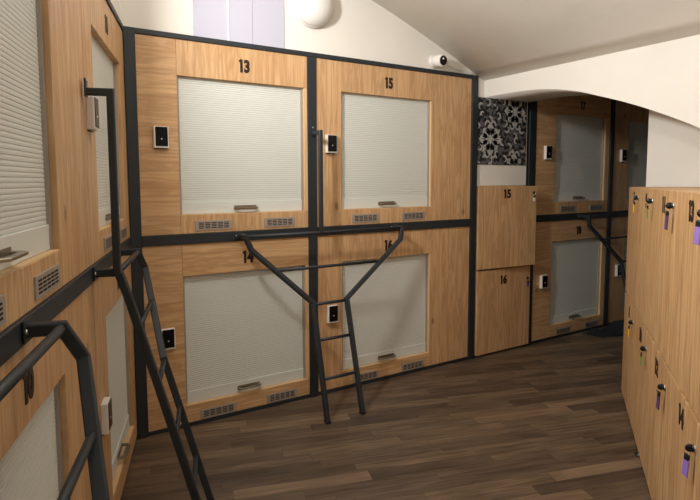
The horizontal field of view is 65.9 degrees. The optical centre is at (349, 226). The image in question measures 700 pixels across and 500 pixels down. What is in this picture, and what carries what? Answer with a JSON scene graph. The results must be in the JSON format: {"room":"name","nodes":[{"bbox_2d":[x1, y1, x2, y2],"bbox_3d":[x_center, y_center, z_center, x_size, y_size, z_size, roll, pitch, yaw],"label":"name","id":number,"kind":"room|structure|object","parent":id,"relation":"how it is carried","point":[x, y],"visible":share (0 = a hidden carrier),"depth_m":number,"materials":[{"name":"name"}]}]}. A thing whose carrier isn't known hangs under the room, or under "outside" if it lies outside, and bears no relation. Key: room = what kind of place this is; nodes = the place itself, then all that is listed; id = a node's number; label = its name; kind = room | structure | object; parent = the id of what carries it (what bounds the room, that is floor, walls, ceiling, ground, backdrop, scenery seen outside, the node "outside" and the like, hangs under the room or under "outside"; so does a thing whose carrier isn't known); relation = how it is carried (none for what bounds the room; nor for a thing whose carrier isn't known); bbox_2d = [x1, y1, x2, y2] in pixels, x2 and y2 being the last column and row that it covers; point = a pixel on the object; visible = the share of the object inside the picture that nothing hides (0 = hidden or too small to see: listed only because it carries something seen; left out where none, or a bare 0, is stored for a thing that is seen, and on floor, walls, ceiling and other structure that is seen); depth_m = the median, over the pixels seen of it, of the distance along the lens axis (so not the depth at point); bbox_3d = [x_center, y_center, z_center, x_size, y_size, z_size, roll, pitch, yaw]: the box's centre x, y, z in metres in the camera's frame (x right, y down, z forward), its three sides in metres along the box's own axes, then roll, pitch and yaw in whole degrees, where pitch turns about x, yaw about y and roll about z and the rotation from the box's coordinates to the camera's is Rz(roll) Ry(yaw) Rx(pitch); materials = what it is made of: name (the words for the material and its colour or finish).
{"room":"dormitory","nodes":[
{"label":"dormitory","id":0,"kind":"room"},
{"bbox_2d":[110,0,119,17],"bbox_3d":[-0.742,-0.254,0.705,0.188,3.450,4.920,-1,5,-15],"label":"wall","id":1,"kind":"structure","parent":0,"point":[115,3],"depth_m":2.92,"materials":[{"name":"white paint"}]},
{"bbox_2d":[119,0,474,74],"bbox_3d":[-0.327,-0.442,3.802,3.165,3.306,0.188,-3,6,-32],"label":"wall","id":2,"kind":"structure","parent":0,"point":[358,29],"depth_m":3.80,"materials":[{"name":"white paint"}]},
{"bbox_2d":[192,0,284,47],"bbox_3d":[-0.686,-1.487,3.372,0.600,0.660,0.012,-3,6,-32],"label":"wall panel","id":3,"kind":"object","parent":2,"relation":"attached to","point":[230,20],"visible":1,"depth_m":3.39,"materials":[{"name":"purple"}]},
{"bbox_2d":[291,0,332,27],"bbox_3d":[-0.232,-1.494,3.599,0.310,0.310,0.111,-3,6,-32],"label":"wall lamp","id":4,"kind":"object","parent":2,"relation":"attached to","point":[311,13],"visible":1,"depth_m":3.57,"materials":[{"name":"white plastic"}]},
{"bbox_2d":[429,54,446,67],"bbox_3d":[0.690,-1.290,4.188,0.104,0.108,0.123,-3,6,-32],"label":"security camera","id":5,"kind":"object","parent":2,"relation":"attached to","point":[440,60],"visible":1,"depth_m":4.16,"materials":[{"name":"white plastic"}]},
{"bbox_2d":[120,327,651,499],"bbox_3d":[1.366,1.395,2.227,9.400,0.100,6.300,-3,6,-32],"label":"floor","id":6,"kind":"structure","parent":0,"point":[549,419],"depth_m":3.17,"materials":[{"name":"brown wood"}]},
{"bbox_2d":[0,316,109,499],"bbox_3d":[-0.472,0.840,1.082,0.427,1.215,0.690,-1,5,-15],"label":"ladder","id":7,"kind":"object","parent":6,"relation":"on","point":[91,450],"visible":1,"depth_m":1.20,"materials":[{"name":"black metal"}]},
{"bbox_2d":[0,0,134,498],"bbox_3d":[-0.956,0.177,1.859,0.071,2.400,2.584,-1,5,-15],"label":"steel frame","id":8,"kind":"object","parent":6,"relation":"on","point":[11,339],"visible":0.37,"depth_m":1.52,"materials":[{"name":"black metal"}]},
{"bbox_2d":[0,0,91,331],"bbox_3d":[-0.831,-0.368,1.282,0.120,1.155,1.494,-1,5,-15],"label":"pod","id":9,"kind":"object","parent":8,"relation":"on","point":[45,240],"visible":1,"depth_m":1.53,"materials":[{"name":"brown wood"}]},
{"bbox_2d":[0,294,6,326],"bbox_3d":[-0.709,0.184,1.047,0.006,0.062,0.230,-1,5,-15],"label":"vent grille","id":10,"kind":"object","parent":9,"relation":"attached to","point":[3,320],"depth_m":1.14,"materials":[{"name":"grey metal"}]},
{"bbox_2d":[0,0,52,270],"bbox_3d":[-0.788,-0.317,1.168,0.024,0.838,0.843,-1,5,-15],"label":"roller shutter","id":11,"kind":"object","parent":9,"relation":"hanging from","point":[26,107],"depth_m":1.42,"materials":[{"name":"white plastic"}]},
{"bbox_2d":[34,264,59,300],"bbox_3d":[-0.826,0.148,1.477,0.006,0.062,0.235,-1,5,-15],"label":"vent grille","id":12,"kind":"object","parent":9,"relation":"attached to","point":[46,281],"depth_m":1.45,"materials":[{"name":"grey metal"}]},
{"bbox_2d":[0,284,97,499],"bbox_3d":[-0.828,0.831,1.382,0.120,1.124,1.494,-1,5,-15],"label":"pod","id":13,"kind":"object","parent":8,"relation":"attached to","point":[42,435],"visible":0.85,"depth_m":1.52,"materials":[{"name":"brown wood"}]},
{"bbox_2d":[0,382,63,499],"bbox_3d":[-0.784,0.882,1.263,0.024,0.816,0.833,-1,5,-15],"label":"roller shutter","id":14,"kind":"object","parent":13,"relation":"hanging from","point":[32,468],"depth_m":1.47,"materials":[{"name":"white plastic"}]},
{"bbox_2d":[80,0,129,263],"bbox_3d":[-1.163,-0.472,2.533,0.131,1.155,1.100,-1,5,-15],"label":"pod","id":15,"kind":"object","parent":8,"relation":"on","point":[102,36],"visible":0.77,"depth_m":2.46,"materials":[{"name":"brown wood"}]},
{"bbox_2d":[91,35,120,227],"bbox_3d":[-1.159,-0.431,2.542,0.024,0.838,0.748,-1,5,-15],"label":"roller shutter","id":16,"kind":"object","parent":15,"relation":"hanging from","point":[105,61],"depth_m":2.55,"materials":[{"name":"white plastic"}]},
{"bbox_2d":[104,234,111,251],"bbox_3d":[-1.082,0.070,2.426,0.006,0.062,0.237,-1,5,-15],"label":"vent grille","id":17,"kind":"object","parent":15,"relation":"attached to","point":[107,237],"depth_m":2.39,"materials":[{"name":"silver metal"}]},
{"bbox_2d":[120,226,126,240],"bbox_3d":[-1.198,0.034,2.858,0.006,0.062,0.225,-1,5,-15],"label":"vent grille","id":18,"kind":"object","parent":15,"relation":"attached to","point":[123,229],"depth_m":2.84,"materials":[{"name":"silver metal"}]},
{"bbox_2d":[92,256,136,499],"bbox_3d":[-1.160,0.727,2.634,0.131,1.124,1.100,-1,5,-15],"label":"pod","id":19,"kind":"object","parent":8,"relation":"attached to","point":[113,326],"visible":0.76,"depth_m":2.64,"materials":[{"name":"brown wood"}]},
{"bbox_2d":[106,295,130,481],"bbox_3d":[-1.172,0.763,2.700,0.024,0.816,0.738,-1,5,-15],"label":"roller shutter","id":20,"kind":"object","parent":19,"relation":"hanging from","point":[118,320],"depth_m":2.78,"materials":[{"name":"white plastic"}]},
{"bbox_2d":[83,78,213,499],"bbox_3d":[-0.844,0.380,2.422,0.429,1.910,0.712,-1,5,-15],"label":"ladder","id":21,"kind":"object","parent":6,"relation":"on","point":[156,375],"visible":1,"depth_m":2.14,"materials":[{"name":"black metal"}]},
{"bbox_2d":[122,26,478,438],"bbox_3d":[-0.116,0.006,3.874,2.757,2.400,0.072,-3,6,-32],"label":"steel frame","id":22,"kind":"object","parent":6,"relation":"on","point":[138,241],"visible":0.77,"depth_m":3.65,"materials":[{"name":"black metal"}]},
{"bbox_2d":[135,34,307,235],"bbox_3d":[-0.773,-0.548,3.428,1.099,1.155,0.131,-3,6,-32],"label":"pod","id":23,"kind":"object","parent":22,"relation":"attached to","point":[223,142],"visible":1,"depth_m":3.38,"materials":[{"name":"brown wood"}]},
{"bbox_2d":[195,219,231,230],"bbox_3d":[-0.851,-0.010,3.379,0.237,0.062,0.006,-3,6,-32],"label":"vent grille","id":24,"kind":"object","parent":23,"relation":"attached to","point":[200,224],"depth_m":3.38,"materials":[{"name":"silver metal"}]},
{"bbox_2d":[176,76,303,214],"bbox_3d":[-0.684,-0.511,3.482,0.842,0.838,0.024,-3,6,-32],"label":"roller shutter","id":25,"kind":"object","parent":23,"relation":"hanging from","point":[240,140],"depth_m":3.46,"materials":[{"name":"white plastic"}]},
{"bbox_2d":[264,217,294,226],"bbox_3d":[-0.470,-0.031,3.617,0.225,0.062,0.006,-3,6,-32],"label":"vent grille","id":26,"kind":"object","parent":23,"relation":"attached to","point":[268,221],"depth_m":3.61,"materials":[{"name":"silver metal"}]},
{"bbox_2d":[142,237,309,431],"bbox_3d":[-0.769,0.651,3.529,1.099,1.124,0.131,-3,6,-32],"label":"pod","id":27,"kind":"object","parent":22,"relation":"attached to","point":[235,334],"visible":0.91,"depth_m":3.50,"materials":[{"name":"brown wood"}]},
{"bbox_2d":[200,402,236,418],"bbox_3d":[-0.846,1.184,3.480,0.237,0.062,0.006,-3,6,-32],"label":"vent grille","id":28,"kind":"object","parent":27,"relation":"attached to","point":[219,408],"depth_m":3.47,"materials":[{"name":"silver metal"}]},
{"bbox_2d":[183,265,304,403],"bbox_3d":[-0.680,0.688,3.583,0.840,0.816,0.024,-3,6,-32],"label":"roller shutter","id":29,"kind":"object","parent":27,"relation":"hanging from","point":[243,327],"depth_m":3.56,"materials":[{"name":"white plastic"}]},
{"bbox_2d":[267,388,296,403],"bbox_3d":[-0.465,1.163,3.718,0.225,0.062,0.006,-3,6,-32],"label":"vent grille","id":30,"kind":"object","parent":27,"relation":"attached to","point":[280,394],"depth_m":3.71,"materials":[{"name":"silver metal"}]},
{"bbox_2d":[317,226,468,391],"bbox_3d":[0.372,0.589,4.241,1.461,1.124,0.131,-3,6,-32],"label":"pod","id":31,"kind":"object","parent":22,"relation":"on","point":[411,313],"visible":0.84,"depth_m":4.22,"materials":[{"name":"brown wood"}]},
{"bbox_2d":[353,369,378,382],"bbox_3d":[0.120,1.131,4.083,0.237,0.062,0.006,-3,6,-32],"label":"vent grille","id":32,"kind":"object","parent":31,"relation":"attached to","point":[365,374],"depth_m":4.09,"materials":[{"name":"silver metal"}]},
{"bbox_2d":[342,254,427,369],"bbox_3d":[0.276,0.635,4.179,0.817,0.816,0.024,-3,6,-32],"label":"roller shutter","id":33,"kind":"object","parent":31,"relation":"hanging from","point":[389,311],"depth_m":4.19,"materials":[{"name":"white plastic"}]},
{"bbox_2d":[401,359,423,371],"bbox_3d":[0.501,1.111,4.320,0.225,0.062,0.006,-3,6,-32],"label":"vent grille","id":34,"kind":"object","parent":31,"relation":"attached to","point":[409,364],"depth_m":4.31,"materials":[{"name":"silver metal"}]},
{"bbox_2d":[316,58,471,226],"bbox_3d":[0.369,-0.611,4.141,1.461,1.155,0.131,-3,6,-32],"label":"pod","id":35,"kind":"object","parent":22,"relation":"on","point":[397,142],"visible":1,"depth_m":4.09,"materials":[{"name":"brown wood"}]},
{"bbox_2d":[352,213,378,222],"bbox_3d":[0.116,-0.063,3.982,0.237,0.062,0.006,-3,6,-32],"label":"vent grille","id":36,"kind":"object","parent":35,"relation":"attached to","point":[356,217],"depth_m":3.98,"materials":[{"name":"silver metal"}]},
{"bbox_2d":[341,92,429,208],"bbox_3d":[0.273,-0.564,4.079,0.822,0.838,0.024,-3,6,-32],"label":"roller shutter","id":37,"kind":"object","parent":35,"relation":"hanging from","point":[385,136],"depth_m":4.07,"materials":[{"name":"white plastic"}]},
{"bbox_2d":[402,211,424,219],"bbox_3d":[0.496,-0.084,4.220,0.225,0.062,0.006,-3,6,-32],"label":"vent grille","id":38,"kind":"object","parent":35,"relation":"attached to","point":[406,215],"depth_m":4.22,"materials":[{"name":"silver metal"}]},
{"bbox_2d":[447,64,471,74],"bbox_3d":[0.887,-1.275,4.377,0.271,0.057,0.014,-3,6,-32],"label":"cable","id":39,"kind":"object","parent":22,"relation":"attached to","point":[447,64],"visible":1,"depth_m":4.38,"materials":[{"name":"white plastic"}]},
{"bbox_2d":[235,126,404,423],"bbox_3d":[-0.077,0.278,3.627,1.287,1.910,0.429,-3,6,-32],"label":"ladder","id":40,"kind":"object","parent":6,"relation":"on","point":[393,226],"visible":1,"depth_m":3.58,"materials":[{"name":"black metal"}]},
{"bbox_2d":[474,186,536,356],"bbox_3d":[1.269,0.371,4.945,0.669,1.487,0.492,-3,6,-32],"label":"locker","id":41,"kind":"object","parent":6,"relation":"on","point":[505,215],"visible":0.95,"depth_m":4.75,"materials":[{"name":"brown wood"}]},
{"bbox_2d":[523,95,627,345],"bbox_3d":[2.690,-0.197,5.622,2.551,2.500,0.070,-3,6,-32],"label":"steel frame","id":42,"kind":"object","parent":6,"relation":"on","point":[532,106],"visible":0.23,"depth_m":5.25,"materials":[{"name":"black metal"}]},
{"bbox_2d":[531,218,606,340],"bbox_3d":[2.161,0.491,5.357,1.127,1.124,0.131,-3,6,-32],"label":"pod","id":43,"kind":"object","parent":42,"relation":"attached to","point":[569,266],"visible":0.97,"depth_m":5.33,"materials":[{"name":"brown wood"}]},
{"bbox_2d":[555,326,570,334],"bbox_3d":[2.102,1.023,5.319,0.237,0.062,0.006,-3,6,-32],"label":"vent grille","id":44,"kind":"object","parent":43,"relation":"attached to","point":[559,330],"depth_m":5.31,"materials":[{"name":"silver metal"}]},
{"bbox_2d":[550,238,599,323],"bbox_3d":[2.247,0.527,5.409,0.791,0.816,0.024,-3,6,-32],"label":"roller shutter","id":45,"kind":"object","parent":43,"relation":"hanging from","point":[574,262],"depth_m":5.41,"materials":[{"name":"white plastic"}]},
{"bbox_2d":[584,320,597,328],"bbox_3d":[2.482,1.002,5.557,0.225,0.062,0.006,-3,6,-32],"label":"vent grille","id":46,"kind":"object","parent":43,"relation":"attached to","point":[587,323],"depth_m":5.55,"materials":[{"name":"silver metal"}]},
{"bbox_2d":[535,95,610,214],"bbox_3d":[2.158,-0.709,5.257,1.127,1.155,0.131,-3,6,-32],"label":"pod","id":47,"kind":"object","parent":42,"relation":"attached to","point":[573,138],"visible":0.96,"depth_m":5.25,"materials":[{"name":"brown wood"}]},
{"bbox_2d":[560,205,575,211],"bbox_3d":[2.110,-0.173,5.226,0.237,0.062,0.006,-3,6,-32],"label":"vent grille","id":48,"kind":"object","parent":47,"relation":"attached to","point":[563,208],"depth_m":5.22,"materials":[{"name":"silver metal"}]},
{"bbox_2d":[554,114,604,201],"bbox_3d":[2.247,-0.672,5.311,0.773,0.838,0.024,-3,6,-32],"label":"roller shutter","id":49,"kind":"object","parent":47,"relation":"hanging from","point":[579,139],"depth_m":5.32,"materials":[{"name":"white plastic"}]},
{"bbox_2d":[589,204,602,210],"bbox_3d":[2.490,-0.194,5.464,0.225,0.062,0.006,-3,6,-32],"label":"vent grille","id":50,"kind":"object","parent":47,"relation":"attached to","point":[592,207],"depth_m":5.46,"materials":[{"name":"silver metal"}]},
{"bbox_2d":[608,216,627,322],"bbox_3d":[3.204,0.433,6.008,1.198,1.124,0.131,-3,6,-32],"label":"pod","id":51,"kind":"object","parent":42,"relation":"attached to","point":[619,225],"visible":0.16,"depth_m":5.74,"materials":[{"name":"brown wood"}]},
{"bbox_2d":[622,235,626,308],"bbox_3d":[3.280,0.470,6.053,0.823,0.816,0.024,-3,6,-32],"label":"roller shutter","id":52,"kind":"object","parent":51,"relation":"hanging from","point":[624,239],"depth_m":5.85,"materials":[{"name":"white plastic"}]},
{"bbox_2d":[612,100,648,210],"bbox_3d":[3.201,-0.766,5.908,1.198,1.155,0.131,-3,6,-32],"label":"pod","id":53,"kind":"object","parent":42,"relation":"attached to","point":[631,120],"visible":0.27,"depth_m":5.71,"materials":[{"name":"brown wood"}]},
{"bbox_2d":[627,121,648,198],"bbox_3d":[3.276,-0.728,5.953,0.823,0.838,0.024,-3,6,-32],"label":"roller shutter","id":54,"kind":"object","parent":53,"relation":"hanging from","point":[637,140],"depth_m":5.84,"materials":[{"name":"white plastic"}]},
{"bbox_2d":[577,213,627,291],"bbox_3d":[2.807,0.466,5.454,1.100,1.215,0.427,-3,6,-32],"label":"ladder","id":55,"kind":"object","parent":6,"relation":"on","point":[579,215],"visible":0.37,"depth_m":5.32,"materials":[{"name":"black metal"}]},
{"bbox_2d":[583,320,623,337],"bbox_3d":[2.753,1.016,5.494,0.800,0.104,0.300,-3,6,-32],"label":"floor mat","id":56,"kind":"object","parent":6,"relation":"on","point":[616,328],"visible":0.58,"depth_m":5.42,"materials":[{"name":"black fabric"}]},
{"bbox_2d":[621,187,699,418],"bbox_3d":[2.062,0.490,3.506,0.461,1.487,0.571,2,5,21],"label":"locker","id":57,"kind":"object","parent":6,"relation":"on","point":[633,218],"visible":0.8,"depth_m":3.55,"materials":[{"name":"brown wood"}]},
{"bbox_2d":[627,320,631,336],"bbox_3d":[1.749,0.635,3.381,0.028,0.105,0.025,-1,5,-10],"label":"key","id":58,"kind":"object","parent":57,"relation":"in","point":[629,321],"visible":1,"depth_m":3.37,"materials":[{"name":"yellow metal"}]},
{"bbox_2d":[633,196,636,212],"bbox_3d":[1.747,-0.139,3.316,0.028,0.105,0.025,-1,5,-10],"label":"key","id":59,"kind":"object","parent":57,"relation":"in","point":[634,197],"visible":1,"depth_m":3.31,"materials":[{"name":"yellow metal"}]},
{"bbox_2d":[630,188,699,465],"bbox_3d":[1.849,0.534,2.978,0.468,1.487,0.571,2,5,21],"label":"locker","id":60,"kind":"object","parent":6,"relation":"on","point":[645,228],"visible":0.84,"depth_m":3.02,"materials":[{"name":"brown wood"}]},
{"bbox_2d":[639,346,643,364],"bbox_3d":[1.539,0.680,2.851,0.026,0.105,0.029,-2,5,-19],"label":"key","id":61,"kind":"object","parent":60,"relation":"in","point":[641,347],"visible":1,"depth_m":2.84,"materials":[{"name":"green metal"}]},
{"bbox_2d":[646,198,650,218],"bbox_3d":[1.537,-0.094,2.787,0.026,0.105,0.029,-2,5,-19],"label":"key","id":62,"kind":"object","parent":60,"relation":"in","point":[648,200],"visible":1,"depth_m":2.78,"materials":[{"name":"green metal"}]},
{"bbox_2d":[643,189,699,499],"bbox_3d":[1.642,0.579,2.447,0.461,1.487,0.571,2,5,21],"label":"locker","id":63,"kind":"object","parent":6,"relation":"on","point":[663,240],"visible":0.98,"depth_m":2.50,"materials":[{"name":"brown wood"}]},
{"bbox_2d":[656,384,662,409],"bbox_3d":[1.329,0.731,2.323,0.023,0.117,0.033,-2,5,-25],"label":"key","id":64,"kind":"object","parent":63,"relation":"in","point":[659,386],"visible":1,"depth_m":2.32,"materials":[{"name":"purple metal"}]},
{"bbox_2d":[664,202,670,229],"bbox_3d":[1.327,-0.043,2.259,0.023,0.117,0.033,-2,5,-25],"label":"key","id":65,"kind":"object","parent":63,"relation":"in","point":[668,205],"visible":1,"depth_m":2.25,"materials":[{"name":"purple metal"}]},
{"bbox_2d":[662,191,699,499],"bbox_3d":[1.433,0.624,1.918,0.461,1.487,0.571,2,5,21],"label":"locker","id":66,"kind":"object","parent":6,"relation":"on","point":[682,428],"visible":1,"depth_m":2.00,"materials":[{"name":"brown wood"}]},
{"bbox_2d":[681,444,691,477],"bbox_3d":[1.119,0.776,1.794,0.021,0.117,0.036,-3,6,-34],"label":"key","id":67,"kind":"object","parent":66,"relation":"in","point":[688,447],"visible":1,"depth_m":1.79,"materials":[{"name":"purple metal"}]},
{"bbox_2d":[693,209,699,244],"bbox_3d":[1.116,0.001,1.729,0.021,0.117,0.036,-3,6,-34],"label":"key","id":68,"kind":"object","parent":66,"relation":"in","point":[696,240],"visible":1,"depth_m":1.73,"materials":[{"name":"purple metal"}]},
{"bbox_2d":[696,440,699,499],"bbox_3d":[1.228,0.669,1.387,0.450,1.487,0.571,2,5,21],"label":"locker","id":69,"kind":"object","parent":6,"relation":"on","point":[698,478],"visible":1,"depth_m":1.73,"materials":[{"name":"brown wood"}]},
{"bbox_2d":[477,77,527,185],"bbox_3d":[1.147,-0.105,5.047,0.618,2.420,0.696,-3,6,-32],"label":"wall pier","id":70,"kind":"object","parent":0,"point":[487,175],"visible":0.18,"depth_m":4.71,"materials":[{"name":"white paint"}]},
{"bbox_2d":[477,97,526,164],"bbox_3d":[1.327,-0.817,4.686,0.602,0.560,0.006,-3,6,-32],"label":"panel","id":71,"kind":"object","parent":70,"relation":"attached to","point":[502,124],"visible":1,"depth_m":4.67,"materials":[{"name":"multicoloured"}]},
{"bbox_2d":[372,0,699,80],"bbox_3d":[0.208,-1.481,1.027,5.235,1.103,5.500,-3,6,-32],"label":"ceiling","id":72,"kind":"structure","parent":0,"point":[493,39],"depth_m":3.60,"materials":[{"name":"paint"}]},
{"bbox_2d":[484,34,699,127],"bbox_3d":[2.742,0.113,2.572,0.550,2.390,5.200,-3,6,-32],"label":"wall","id":73,"kind":"structure","parent":0,"point":[664,77],"depth_m":3.46,"materials":[{"name":"white paint"}]},
{"bbox_2d":[646,109,699,186],"bbox_3d":[3.100,-0.007,2.735,0.234,2.600,3.110,-3,6,-32],"label":"wall","id":74,"kind":"structure","parent":0,"point":[673,150],"depth_m":3.80,"materials":[{"name":"white paint"}]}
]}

